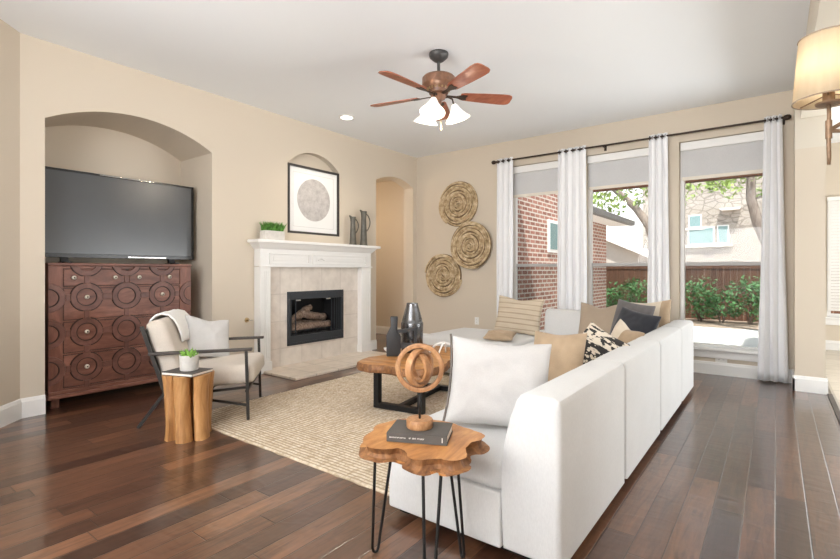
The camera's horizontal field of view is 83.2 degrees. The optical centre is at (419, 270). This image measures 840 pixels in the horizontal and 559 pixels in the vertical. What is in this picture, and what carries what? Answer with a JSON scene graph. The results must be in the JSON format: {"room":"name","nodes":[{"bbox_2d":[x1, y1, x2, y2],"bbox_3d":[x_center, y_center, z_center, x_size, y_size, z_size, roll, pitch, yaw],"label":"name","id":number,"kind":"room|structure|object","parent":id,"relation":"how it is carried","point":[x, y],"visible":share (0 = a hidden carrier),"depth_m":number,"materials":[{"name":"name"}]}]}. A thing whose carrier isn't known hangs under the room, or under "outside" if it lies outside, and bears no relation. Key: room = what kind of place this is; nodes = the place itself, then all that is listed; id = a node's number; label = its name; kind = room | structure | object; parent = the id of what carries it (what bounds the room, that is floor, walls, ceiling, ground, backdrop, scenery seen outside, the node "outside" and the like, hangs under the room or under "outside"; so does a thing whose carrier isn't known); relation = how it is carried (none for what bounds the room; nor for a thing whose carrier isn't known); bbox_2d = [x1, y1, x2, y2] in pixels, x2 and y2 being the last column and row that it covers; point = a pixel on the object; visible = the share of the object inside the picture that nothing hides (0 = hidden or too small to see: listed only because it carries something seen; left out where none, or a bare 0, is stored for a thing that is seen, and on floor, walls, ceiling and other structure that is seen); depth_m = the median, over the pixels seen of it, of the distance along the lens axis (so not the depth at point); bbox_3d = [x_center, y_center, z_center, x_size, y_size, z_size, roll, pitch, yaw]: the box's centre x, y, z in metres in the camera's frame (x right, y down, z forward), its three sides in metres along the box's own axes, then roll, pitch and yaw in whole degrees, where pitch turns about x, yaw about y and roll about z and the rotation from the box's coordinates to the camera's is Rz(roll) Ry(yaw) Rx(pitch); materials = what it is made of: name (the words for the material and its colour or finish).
{"room":"living room","nodes":[
{"label":"living room","id":0,"kind":"room"},
{"bbox_2d":[0,19,19,405],"bbox_3d":[-3.104,-0.370,2.764,0.001,3.140,2.200,0,0,-8],"label":"wall","id":1,"kind":"structure","parent":0,"point":[9,37],"depth_m":3.73,"materials":[{"name":"beige paint"}]},
{"bbox_2d":[0,399,21,427],"bbox_3d":[-3.095,1.120,2.765,0.018,0.160,2.200,0,0,-8],"label":"baseboard","id":2,"kind":"structure","parent":1,"relation":"attached to","point":[11,412],"depth_m":3.72,"materials":[{"name":"white paint"}]},
{"bbox_2d":[20,33,416,398],"bbox_3d":[-1.870,-0.370,6.267,0.680,3.140,5.528,0,0,37],"label":"wall","id":3,"kind":"structure","parent":0,"point":[79,111],"depth_m":5.21,"materials":[{"name":"beige paint"}]},
{"bbox_2d":[21,395,45,417],"bbox_3d":[-3.204,1.120,3.911,0.018,0.160,0.171,0,0,37],"label":"baseboard","id":4,"kind":"structure","parent":3,"relation":"attached to","point":[35,405],"depth_m":3.91,"materials":[{"name":"white paint"}]},
{"bbox_2d":[288,162,338,236],"bbox_3d":[-1.414,-0.929,6.329,0.035,0.886,0.876,0,0,37],"label":"framed print","id":5,"kind":"object","parent":3,"relation":"attached to","point":[313,193],"visible":1,"depth_m":6.31,"materials":[{"name":"white paper"}]},
{"bbox_2d":[371,340,376,349],"bbox_3d":[-0.742,1.127,7.187,0.018,0.145,0.238,0,0,37],"label":"baseboard","id":6,"kind":"structure","parent":3,"relation":"attached to","point":[374,342],"depth_m":7.23,"materials":[{"name":"white paint"}]},
{"bbox_2d":[376,178,403,327],"bbox_3d":[-1.379,-0.250,8.417,2.080,2.900,1.800,0,0,37],"label":"wall","id":7,"kind":"structure","parent":0,"point":[389,195],"depth_m":8.94,"materials":[{"name":"beige paint"}]},
{"bbox_2d":[376,326,400,334],"bbox_3d":[-0.848,1.127,9.133,2.070,0.145,0.018,0,0,37],"label":"baseboard","id":8,"kind":"structure","parent":7,"relation":"attached to","point":[379,329],"depth_m":9.02,"materials":[{"name":"white paint"}]},
{"bbox_2d":[0,333,839,558],"bbox_3d":[-2.686,1.230,3.583,9.400,0.060,11.500,0,0,37],"label":"floor","id":9,"kind":"structure","parent":0,"point":[743,468],"depth_m":2.55,"materials":[{"name":"brown wood"}]},
{"bbox_2d":[45,263,191,408],"bbox_3d":[-2.983,0.564,4.683,0.454,1.272,1.257,0,0,37],"label":"dresser","id":10,"kind":"object","parent":9,"relation":"on","point":[95,313],"visible":0.73,"depth_m":4.39,"materials":[{"name":"red wood"}]},
{"bbox_2d":[45,166,193,263],"bbox_3d":[-2.956,-0.503,4.705,0.240,0.860,1.440,0,0,37],"label":"television","id":11,"kind":"object","parent":10,"relation":"on","point":[88,215],"visible":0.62,"depth_m":4.66,"materials":[{"name":"metal"}]},
{"bbox_2d":[161,370,214,443],"bbox_3d":[-1.680,0.973,3.441,0.328,0.455,0.310,0,0,16],"label":"table","id":12,"kind":"object","parent":9,"relation":"on","point":[187,400],"visible":0.94,"depth_m":3.35,"materials":[{"name":"brown wood"}]},
{"bbox_2d":[161,367,212,376],"bbox_3d":[-1.692,0.732,3.442,0.270,0.022,0.210,0,0,17],"label":"book","id":13,"kind":"object","parent":12,"relation":"on","point":[173,372],"visible":0.75,"depth_m":3.38,"materials":[{"name":"grey paper"}]},
{"bbox_2d":[179,348,198,370],"bbox_3d":[-1.677,0.634,3.436,0.132,0.171,0.174,0,0,-27],"label":"potted succulent","id":14,"kind":"object","parent":13,"relation":"on","point":[188,360],"visible":1,"depth_m":3.40,"materials":[{"name":"white ceramic"}]},
{"bbox_2d":[136,316,263,427],"bbox_3d":[-1.810,0.791,4.039,0.856,0.833,0.748,0,0,-11],"label":"armchair","id":15,"kind":"object","parent":9,"relation":"on","point":[162,338],"visible":0.55,"depth_m":3.76,"materials":[{"name":"fabric"}]},
{"bbox_2d":[149,309,189,341],"bbox_3d":[-2.106,0.459,4.052,0.261,0.250,0.422,0,0,-11],"label":"folded throw","id":16,"kind":"object","parent":15,"relation":"on","point":[178,316],"visible":0.78,"depth_m":3.96,"materials":[{"name":"white fabric"}]},
{"bbox_2d":[146,316,200,372],"bbox_3d":[-2.061,0.624,3.990,0.278,0.500,0.647,0,0,-11],"label":"cushion","id":17,"kind":"object","parent":15,"relation":"on","point":[163,335],"depth_m":3.69,"materials":[{"name":"fabric"}]},
{"bbox_2d":[185,315,229,357],"bbox_3d":[-1.883,0.591,4.207,0.197,0.418,0.459,0,0,43],"label":"throw pillow","id":18,"kind":"object","parent":15,"relation":"on","point":[203,334],"visible":0.84,"depth_m":4.15,"materials":[{"name":"white fabric"}]},
{"bbox_2d":[199,352,263,386],"bbox_3d":[-1.726,0.847,4.055,0.684,0.198,0.644,0,0,-11],"label":"seat cushion","id":19,"kind":"object","parent":15,"relation":"on","point":[230,369],"depth_m":3.82,"materials":[{"name":"fabric"}]},
{"bbox_2d":[247,239,385,380],"bbox_3d":[-1.233,0.416,6.228,1.075,1.568,2.095,0,0,37],"label":"fireplace","id":20,"kind":"object","parent":9,"relation":"on","point":[312,300],"visible":0.98,"depth_m":6.16,"materials":[{"name":"white paint"}]},
{"bbox_2d":[259,221,287,239],"bbox_3d":[-1.767,-0.483,5.666,0.242,0.229,0.383,0,0,37],"label":"grass planter","id":21,"kind":"object","parent":20,"relation":"on","point":[272,231],"visible":1,"depth_m":5.59,"materials":[{"name":"concrete"}]},
{"bbox_2d":[247,239,380,248],"bbox_3d":[-1.298,-0.349,6.277,0.218,0.038,2.095,0,0,37],"label":"mantel shelf","id":22,"kind":"object","parent":20,"relation":"attached to","point":[268,242],"depth_m":5.95,"materials":[{"name":"white paint"}]},
{"bbox_2d":[349,215,358,244],"bbox_3d":[-0.938,-0.577,6.741,0.108,0.416,0.186,0,0,37],"label":"metal pitcher","id":23,"kind":"object","parent":20,"relation":"on","point":[353,231],"visible":0.9,"depth_m":6.69,"materials":[{"name":"metal"}]},
{"bbox_2d":[360,210,370,245],"bbox_3d":[-0.800,-0.627,6.925,0.116,0.516,0.215,0,0,37],"label":"metal pitcher","id":24,"kind":"object","parent":20,"relation":"on","point":[363,237],"visible":0.91,"depth_m":6.86,"materials":[{"name":"metal"}]},
{"bbox_2d":[211,372,451,495],"bbox_3d":[-0.049,1.192,4.330,2.577,0.014,3.130,0,0,37],"label":"jute rug","id":25,"kind":"object","parent":9,"relation":"on","point":[323,426],"visible":0.38,"depth_m":3.77,"materials":[{"name":"beige wicker"}]},
{"bbox_2d":[356,345,452,414],"bbox_3d":[0.010,0.982,4.359,0.816,0.405,1.227,0,0,28],"label":"coffee table","id":26,"kind":"object","parent":25,"relation":"on","point":[382,364],"visible":0.48,"depth_m":4.04,"materials":[{"name":"brown wood"}]},
{"bbox_2d":[386,316,416,355],"bbox_3d":[-0.168,0.597,4.339,0.280,0.360,0.068,0,0,-3],"label":"vase","id":27,"kind":"object","parent":26,"relation":"on","point":[394,344],"visible":0.87,"depth_m":4.30,"materials":[{"name":"black ceramic"}]},
{"bbox_2d":[401,303,422,352],"bbox_3d":[-0.075,0.543,4.560,0.216,0.468,0.216,0,0,37],"label":"vase","id":28,"kind":"object","parent":26,"relation":"on","point":[412,317],"visible":0.81,"depth_m":4.49,"materials":[{"name":"silver metal"}]},
{"bbox_2d":[429,341,449,353],"bbox_3d":[0.218,0.715,4.404,0.158,0.116,0.292,0,0,-37],"label":"ornament","id":29,"kind":"object","parent":26,"relation":"on","point":[444,343],"visible":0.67,"depth_m":4.42,"materials":[{"name":"white ceramic"}]},
{"bbox_2d":[359,419,489,558],"bbox_3d":[0.013,0.930,1.890,0.527,0.540,0.467,0,0,37],"label":"side table","id":30,"kind":"object","parent":9,"relation":"on","point":[453,459],"visible":0.83,"depth_m":1.77,"materials":[{"name":"brown wood"}]},
{"bbox_2d":[386,419,452,445],"bbox_3d":[0.003,0.641,1.884,0.236,0.036,0.165,0,0,12],"label":"book","id":31,"kind":"object","parent":30,"relation":"on","point":[440,434],"visible":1,"depth_m":1.82,"materials":[{"name":"grey paper"}]},
{"bbox_2d":[395,343,443,430],"bbox_3d":[-0.001,0.456,1.887,0.174,0.333,0.118,0,0,-27],"label":"ring sculpture","id":32,"kind":"object","parent":31,"relation":"on","point":[419,422],"visible":1,"depth_m":1.87,"materials":[{"name":"brown wood"}]},
{"bbox_2d":[389,308,692,558],"bbox_3d":[0.556,0.822,4.097,2.725,0.757,3.702,0,0,37],"label":"sectional sofa","id":33,"kind":"object","parent":9,"relation":"on","point":[570,442],"visible":0.62,"depth_m":2.10,"materials":[{"name":"white fabric"}]},
{"bbox_2d":[429,408,507,488],"bbox_3d":[0.392,0.839,2.523,0.625,0.162,0.989,0,0,37],"label":"seat cushion","id":34,"kind":"object","parent":33,"relation":"on","point":[489,470],"depth_m":2.03,"materials":[{"name":"white fabric"}]},
{"bbox_2d":[423,328,533,346],"bbox_3d":[0.768,0.844,5.621,1.234,0.212,1.010,0,0,37],"label":"cushion","id":35,"kind":"object","parent":33,"relation":"on","point":[476,334],"depth_m":5.44,"materials":[{"name":"white fabric"}]},
{"bbox_2d":[442,334,551,426],"bbox_3d":[0.384,0.548,2.343,0.535,0.448,0.228,0,0,11],"label":"throw pillow","id":36,"kind":"object","parent":33,"relation":"on","point":[488,380],"visible":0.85,"depth_m":2.29,"materials":[{"name":"white fabric"}]},
{"bbox_2d":[483,330,516,340],"bbox_3d":[0.860,0.694,5.100,0.327,0.115,0.183,0,0,27],"label":"throw pillow","id":37,"kind":"object","parent":33,"relation":"on","point":[495,335],"visible":1,"depth_m":5.05,"materials":[{"name":"beige fabric"}]},
{"bbox_2d":[494,295,544,335],"bbox_3d":[1.167,0.525,5.597,0.594,0.451,0.200,0,0,31],"label":"throw pillow","id":38,"kind":"object","parent":33,"relation":"on","point":[523,317],"visible":0.98,"depth_m":5.52,"materials":[{"name":"beige fabric"}]},
{"bbox_2d":[534,331,586,380],"bbox_3d":[0.853,0.576,2.956,0.355,0.385,0.202,0,0,37],"label":"throw pillow","id":39,"kind":"object","parent":33,"relation":"on","point":[567,351],"visible":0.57,"depth_m":2.89,"materials":[{"name":"beige fabric"}]},
{"bbox_2d":[578,302,616,333],"bbox_3d":[1.887,0.549,4.950,0.191,0.432,0.488,0,0,-45],"label":"throw pillow","id":40,"kind":"object","parent":33,"relation":"on","point":[603,318],"visible":0.44,"depth_m":4.93,"materials":[{"name":"beige fabric"}]},
{"bbox_2d":[583,322,629,363],"bbox_3d":[1.216,0.597,3.325,0.242,0.443,0.501,0,0,-17],"label":"throw pillow","id":41,"kind":"object","parent":33,"relation":"on","point":[599,342],"visible":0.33,"depth_m":3.26,"materials":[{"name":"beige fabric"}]},
{"bbox_2d":[611,319,644,342],"bbox_3d":[1.633,0.596,3.821,0.173,0.392,0.411,0,0,-9],"label":"throw pillow","id":42,"kind":"object","parent":33,"relation":"on","point":[620,331],"visible":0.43,"depth_m":3.77,"materials":[{"name":"beige fabric"}]},
{"bbox_2d":[609,299,655,333],"bbox_3d":[2.054,0.528,4.612,0.186,0.489,0.484,0,0,-24],"label":"throw pillow","id":43,"kind":"object","parent":33,"relation":"on","point":[645,309],"visible":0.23,"depth_m":4.60,"materials":[{"name":"grey fabric"}]},
{"bbox_2d":[610,307,660,334],"bbox_3d":[1.913,0.561,4.275,0.231,0.446,0.486,0,0,-21],"label":"throw pillow","id":44,"kind":"object","parent":33,"relation":"on","point":[635,321],"visible":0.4,"depth_m":4.19,"materials":[{"name":"grey fabric"}]},
{"bbox_2d":[631,300,670,327],"bbox_3d":[2.275,0.527,4.739,0.177,0.495,0.526,0,0,-33],"label":"throw pillow","id":45,"kind":"object","parent":33,"relation":"on","point":[663,308],"visible":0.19,"depth_m":4.60,"materials":[{"name":"beige fabric"}]},
{"bbox_2d":[827,394,839,423],"bbox_3d":[2.003,1.219,1.966,0.040,0.062,6.550,0,0,37],"label":"trim","id":46,"kind":"structure","parent":9,"relation":"on","point":[835,407],"depth_m":4.15,"materials":[{"name":"brown wood"}]},
{"bbox_2d":[0,0,839,157],"bbox_3d":[0.073,-2.040,3.260,14.200,0.200,14.300,0,0,37],"label":"ceiling","id":47,"kind":"structure","parent":0,"point":[564,65],"depth_m":4.16,"materials":[{"name":"white paint"}]},
{"bbox_2d":[339,115,354,119],"bbox_3d":[-0.924,-1.933,5.961,0.200,0.011,0.200,0,0,37],"label":"recessed light","id":48,"kind":"object","parent":47,"relation":"in","point":[344,117],"visible":1,"depth_m":5.96,"materials":[{"name":"white paint"}]},
{"bbox_2d":[370,49,511,129],"bbox_3d":[0.131,-1.595,4.199,1.309,0.689,1.290,0,0,37],"label":"ceiling fan","id":49,"kind":"object","parent":47,"relation":"hanging from","point":[438,83],"visible":1,"depth_m":4.14,"materials":[{"name":"brown wood"}]},
{"bbox_2d":[417,90,793,368],"bbox_3d":[2.129,-0.420,6.594,5.320,3.640,0.200,0,0,37],"label":"wall","id":50,"kind":"structure","parent":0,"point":[476,296],"depth_m":6.77,"materials":[{"name":"beige paint"}]},
{"bbox_2d":[425,254,461,296],"bbox_3d":[0.374,0.075,7.753,0.737,0.708,0.061,0,0,37],"label":"disc","id":51,"kind":"object","parent":50,"relation":"attached to","point":[443,274],"visible":1,"depth_m":7.74,"materials":[{"name":"beige wicker"}]},
{"bbox_2d":[439,181,477,226],"bbox_3d":[0.604,-1.075,7.579,0.732,0.728,0.061,0,0,37],"label":"disc","id":52,"kind":"object","parent":50,"relation":"attached to","point":[458,203],"visible":1,"depth_m":7.56,"materials":[{"name":"beige wicker"}]},
{"bbox_2d":[451,221,491,268],"bbox_3d":[0.783,-0.404,7.383,0.737,0.748,0.060,0,0,37],"label":"disc","id":53,"kind":"object","parent":50,"relation":"attached to","point":[471,244],"visible":1,"depth_m":7.36,"materials":[{"name":"beige wicker"}]},
{"bbox_2d":[475,317,478,324],"bbox_3d":[0.886,0.780,7.396,0.072,0.116,0.009,0,0,37],"label":"wall outlet","id":54,"kind":"object","parent":50,"relation":"attached to","point":[476,318],"visible":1,"depth_m":7.38,"materials":[{"name":"plastic"}]},
{"bbox_2d":[513,198,556,331],"bbox_3d":[1.761,-0.273,6.804,1.080,2.565,0.225,0,0,37],"label":"window","id":55,"kind":"structure","parent":50,"relation":"attached to","point":[516,265],"depth_m":7.11,"materials":[{"name":"white paint"}]},
{"bbox_2d":[513,161,557,197],"bbox_3d":[1.761,-1.321,6.804,0.936,0.456,0.065,0,0,37],"label":"roller shade","id":56,"kind":"object","parent":50,"relation":"attached to","point":[538,179],"visible":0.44,"depth_m":6.86,"materials":[{"name":"white fabric"}]},
{"bbox_2d":[423,333,791,382],"bbox_3d":[1.965,1.127,6.580,5.075,0.145,0.018,0,0,37],"label":"baseboard","id":57,"kind":"structure","parent":50,"relation":"attached to","point":[707,367],"depth_m":5.41,"materials":[{"name":"white paint"}]},
{"bbox_2d":[588,164,647,304],"bbox_3d":[2.653,-0.273,6.134,1.080,2.565,0.225,0,0,37],"label":"window","id":58,"kind":"structure","parent":50,"relation":"attached to","point":[591,264],"depth_m":6.44,"materials":[{"name":"white paint"}]},
{"bbox_2d":[587,148,648,189],"bbox_3d":[2.653,-1.321,6.134,0.936,0.456,0.065,0,0,37],"label":"roller shade","id":59,"kind":"object","parent":50,"relation":"attached to","point":[624,168],"visible":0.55,"depth_m":6.17,"materials":[{"name":"white fabric"}]},
{"bbox_2d":[491,114,791,163],"bbox_3d":[2.521,-1.620,6.088,3.555,0.080,0.133,0,0,37],"label":"curtain rod","id":60,"kind":"object","parent":50,"relation":"attached to","point":[788,116],"visible":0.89,"depth_m":5.71,"materials":[{"name":"brown metal"}]},
{"bbox_2d":[496,157,512,313],"bbox_3d":[1.251,-0.240,6.996,0.274,2.856,0.085,0,0,37],"label":"curtain","id":61,"kind":"object","parent":60,"relation":"hanging from","point":[504,252],"visible":0.8,"depth_m":6.97,"materials":[{"name":"white fabric"}]},
{"bbox_2d":[557,145,586,309],"bbox_3d":[2.050,-0.240,6.390,0.408,2.856,0.086,0,0,41],"label":"curtain","id":62,"kind":"object","parent":60,"relation":"hanging from","point":[572,217],"visible":0.77,"depth_m":6.39,"materials":[{"name":"white fabric"}]},
{"bbox_2d":[647,132,669,302],"bbox_3d":[2.901,-0.240,5.757,0.253,2.856,0.077,0,0,37],"label":"curtain","id":63,"kind":"object","parent":60,"relation":"hanging from","point":[658,282],"visible":0.73,"depth_m":5.75,"materials":[{"name":"white fabric"}]},
{"bbox_2d":[757,114,788,382],"bbox_3d":[3.795,-0.240,5.089,0.270,2.856,0.079,0,0,37],"label":"curtain","id":64,"kind":"object","parent":60,"relation":"hanging from","point":[773,325],"visible":1,"depth_m":5.07,"materials":[{"name":"white fabric"}]},
{"bbox_2d":[680,151,760,361],"bbox_3d":[3.542,-0.273,5.466,1.080,2.565,0.225,0,0,37],"label":"window","id":65,"kind":"structure","parent":50,"relation":"attached to","point":[720,351],"depth_m":5.57,"materials":[{"name":"white paint"}]},
{"bbox_2d":[715,358,726,362],"bbox_3d":[3.473,1.022,5.452,0.116,0.072,0.009,0,0,37],"label":"wall outlet","id":66,"kind":"object","parent":50,"relation":"attached to","point":[716,359],"visible":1,"depth_m":5.45,"materials":[{"name":"plastic"}]},
{"bbox_2d":[680,131,763,180],"bbox_3d":[3.542,-1.321,5.466,0.936,0.456,0.065,0,0,37],"label":"roller shade","id":67,"kind":"object","parent":50,"relation":"attached to","point":[742,154],"visible":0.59,"depth_m":5.48,"materials":[{"name":"white fabric"}]},
{"bbox_2d":[794,146,825,377],"bbox_3d":[3.982,-0.010,4.845,0.235,2.420,0.410,0,0,37],"label":"wall pier","id":68,"kind":"object","parent":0,"point":[809,163],"visible":0.79,"depth_m":4.68,"materials":[{"name":"beige paint"}]},
{"bbox_2d":[792,369,794,389],"bbox_3d":[3.869,1.123,4.905,0.018,0.155,0.408,0,0,37],"label":"baseboard","id":69,"kind":"structure","parent":68,"relation":"attached to","point":[793,373],"depth_m":4.77,"materials":[{"name":"white paint"}]},
{"bbox_2d":[793,375,827,394],"bbox_3d":[3.853,1.123,4.673,0.271,0.155,0.018,0,0,37],"label":"baseboard","id":70,"kind":"object","parent":68,"relation":"attached to","point":[817,385],"visible":1,"depth_m":4.66,"materials":[{"name":"white paint"}]},
{"bbox_2d":[801,0,839,118],"bbox_3d":[2.932,-1.730,3.401,0.200,0.420,3.160,0,0,37],"label":"wall header","id":71,"kind":"structure","parent":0,"point":[822,13],"depth_m":2.89,"materials":[{"name":"beige paint"}]},
{"bbox_2d":[794,109,826,150],"bbox_3d":[3.986,-1.580,4.841,0.245,0.720,0.410,0,0,37],"label":"trim","id":72,"kind":"structure","parent":71,"relation":"attached to","point":[809,132],"depth_m":4.69,"materials":[{"name":"beige paint"}]},
{"bbox_2d":[826,142,839,340],"bbox_3d":[7.934,-0.420,6.021,4.950,3.440,0.160,0,0,37],"label":"wall","id":73,"kind":"structure","parent":0,"point":[833,170],"depth_m":7.18,"materials":[{"name":"beige paint"}]},
{"bbox_2d":[826,201,839,324],"bbox_3d":[6.852,-0.140,6.766,1.675,1.920,0.130,0,0,37],"label":"window","id":74,"kind":"structure","parent":73,"relation":"in","point":[831,319],"depth_m":7.22,"materials":[{"name":"white paint"}]},
{"bbox_2d":[827,196,839,310],"bbox_3d":[6.810,-0.259,6.710,1.575,1.722,0.069,0,0,37],"label":"window blind","id":75,"kind":"object","parent":74,"relation":"attached to","point":[833,232],"visible":1,"depth_m":7.14,"materials":[{"name":"white paint"}]},
{"bbox_2d":[826,340,839,350],"bbox_3d":[7.857,1.127,5.968,4.610,0.145,0.018,0,0,37],"label":"baseboard","id":76,"kind":"structure","parent":73,"relation":"attached to","point":[830,345],"depth_m":7.17,"materials":[{"name":"white paint"}]},
{"bbox_2d":[826,350,839,409],"bbox_3d":[3.786,1.230,0.344,4.760,0.060,14.100,0,0,37],"label":"floor","id":77,"kind":"structure","parent":0,"point":[832,356],"depth_m":5.54,"materials":[{"name":"beige tile"}]},
{"bbox_3d":[1.099,-0.370,0.613,0.180,3.140,3.500,0,0,37],"label":"wall","id":78,"kind":"structure","parent":0,"visible":0},
{"bbox_2d":[791,25,839,164],"bbox_3d":[1.711,-0.689,1.867,0.390,0.518,0.242,0,0,37],"label":"wall sconce","id":79,"kind":"object","parent":78,"relation":"attached to","point":[817,72],"visible":1,"depth_m":1.88,"materials":[{"name":"beige fabric"}]},
{"label":"outside","id":80,"kind":"structure","parent":0,"visible":0},
{"bbox_2d":[685,307,833,329],"bbox_3d":[17.303,1.360,23.023,60.000,0.180,32.400,0,0,37],"label":"bed","id":81,"kind":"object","parent":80,"point":[705,322],"depth_m":11.23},
{"bbox_2d":[606,281,625,307],"bbox_3d":[5.371,0.770,13.308,0.862,1.006,0.912,0,0,-13],"label":"shrub","id":82,"kind":"object","parent":81,"relation":"on","point":[614,297],"visible":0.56,"depth_m":13.15,"materials":[{"name":"green plant"}]},
{"bbox_2d":[606,233,647,262],"bbox_3d":[6.445,-0.280,19.518,6.450,3.160,2.450,0,0,37],"label":"garage","id":83,"kind":"structure","parent":81,"relation":"on","point":[618,250],"depth_m":17.53,"materials":[{"name":"white paint"}]},
{"bbox_2d":[619,276,646,302],"bbox_3d":[5.925,0.711,12.970,0.810,1.124,0.907,0,0,-14],"label":"shrub","id":84,"kind":"object","parent":81,"relation":"on","point":[635,288],"visible":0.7,"depth_m":12.97,"materials":[{"name":"green plant"}]},
{"bbox_2d":[685,276,721,320],"bbox_3d":[7.075,0.689,11.948,0.950,1.168,0.969,0,0,37],"label":"shrub","id":85,"kind":"object","parent":81,"relation":"on","point":[696,302],"visible":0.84,"depth_m":11.88,"materials":[{"name":"green plant"}]},
{"bbox_2d":[703,283,741,322],"bbox_3d":[7.369,0.777,11.565,0.860,0.992,0.714,0,0,37],"label":"shrub","id":86,"kind":"object","parent":81,"relation":"on","point":[714,298],"visible":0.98,"depth_m":11.51,"materials":[{"name":"green plant"}]},
{"bbox_2d":[606,265,839,321],"bbox_3d":[7.154,0.530,12.768,18.095,1.500,0.110,0,0,37],"label":"wooden fence","id":87,"kind":"object","parent":81,"relation":"on","point":[724,275],"visible":0.03,"depth_m":12.41,"materials":[{"name":"brown wood"}]},
{"bbox_2d":[643,176,839,302],"bbox_3d":[16.188,-3.450,17.794,14.500,9.500,6.900,0,0,37],"label":"stone house","id":88,"kind":"structure","parent":81,"relation":"on","point":[718,228],"depth_m":17.80,"materials":[{"name":"stone"}]},
{"bbox_2d":[728,275,759,323],"bbox_3d":[7.872,0.688,11.257,0.919,1.169,0.832,0,0,37],"label":"shrub","id":89,"kind":"object","parent":81,"relation":"on","point":[755,304],"visible":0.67,"depth_m":11.19,"materials":[{"name":"green plant"}]},
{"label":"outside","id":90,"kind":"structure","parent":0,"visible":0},
{"bbox_2d":[693,326,828,393],"bbox_3d":[4.190,1.365,8.904,20.000,0.170,5.930,0,0,37],"label":"patio","id":91,"kind":"structure","parent":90,"point":[727,336],"depth_m":9.24,"materials":[{"name":"concrete"}]},
{"bbox_2d":[518,194,634,329],"bbox_3d":[2.701,-0.470,9.985,2.160,3.500,5.750,0,0,37],"label":"brick house wing","id":92,"kind":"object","parent":91,"relation":"on","point":[537,215],"visible":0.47,"depth_m":8.50},
{"bbox_2d":[593,180,733,238],"bbox_3d":[5.263,-0.879,11.322,1.473,4.324,3.693,0,0,-40],"label":"shade tree","id":93,"kind":"object","parent":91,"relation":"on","point":[634,205],"visible":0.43,"depth_m":11.12,"materials":[{"name":"green plant"}]},
{"bbox_2d":[593,173,762,192],"bbox_3d":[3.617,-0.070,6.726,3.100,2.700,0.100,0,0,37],"label":"beam","id":94,"kind":"structure","parent":91,"relation":"on","point":[757,174],"depth_m":6.51,"materials":[{"name":"brown wood"}]},
{"bbox_2d":[705,176,762,242],"bbox_3d":[7.046,-0.822,9.985,1.081,4.215,1.812,0,0,-35],"label":"shade tree","id":95,"kind":"object","parent":91,"relation":"on","point":[751,197],"visible":0.23,"depth_m":9.78,"materials":[{"name":"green plant"}]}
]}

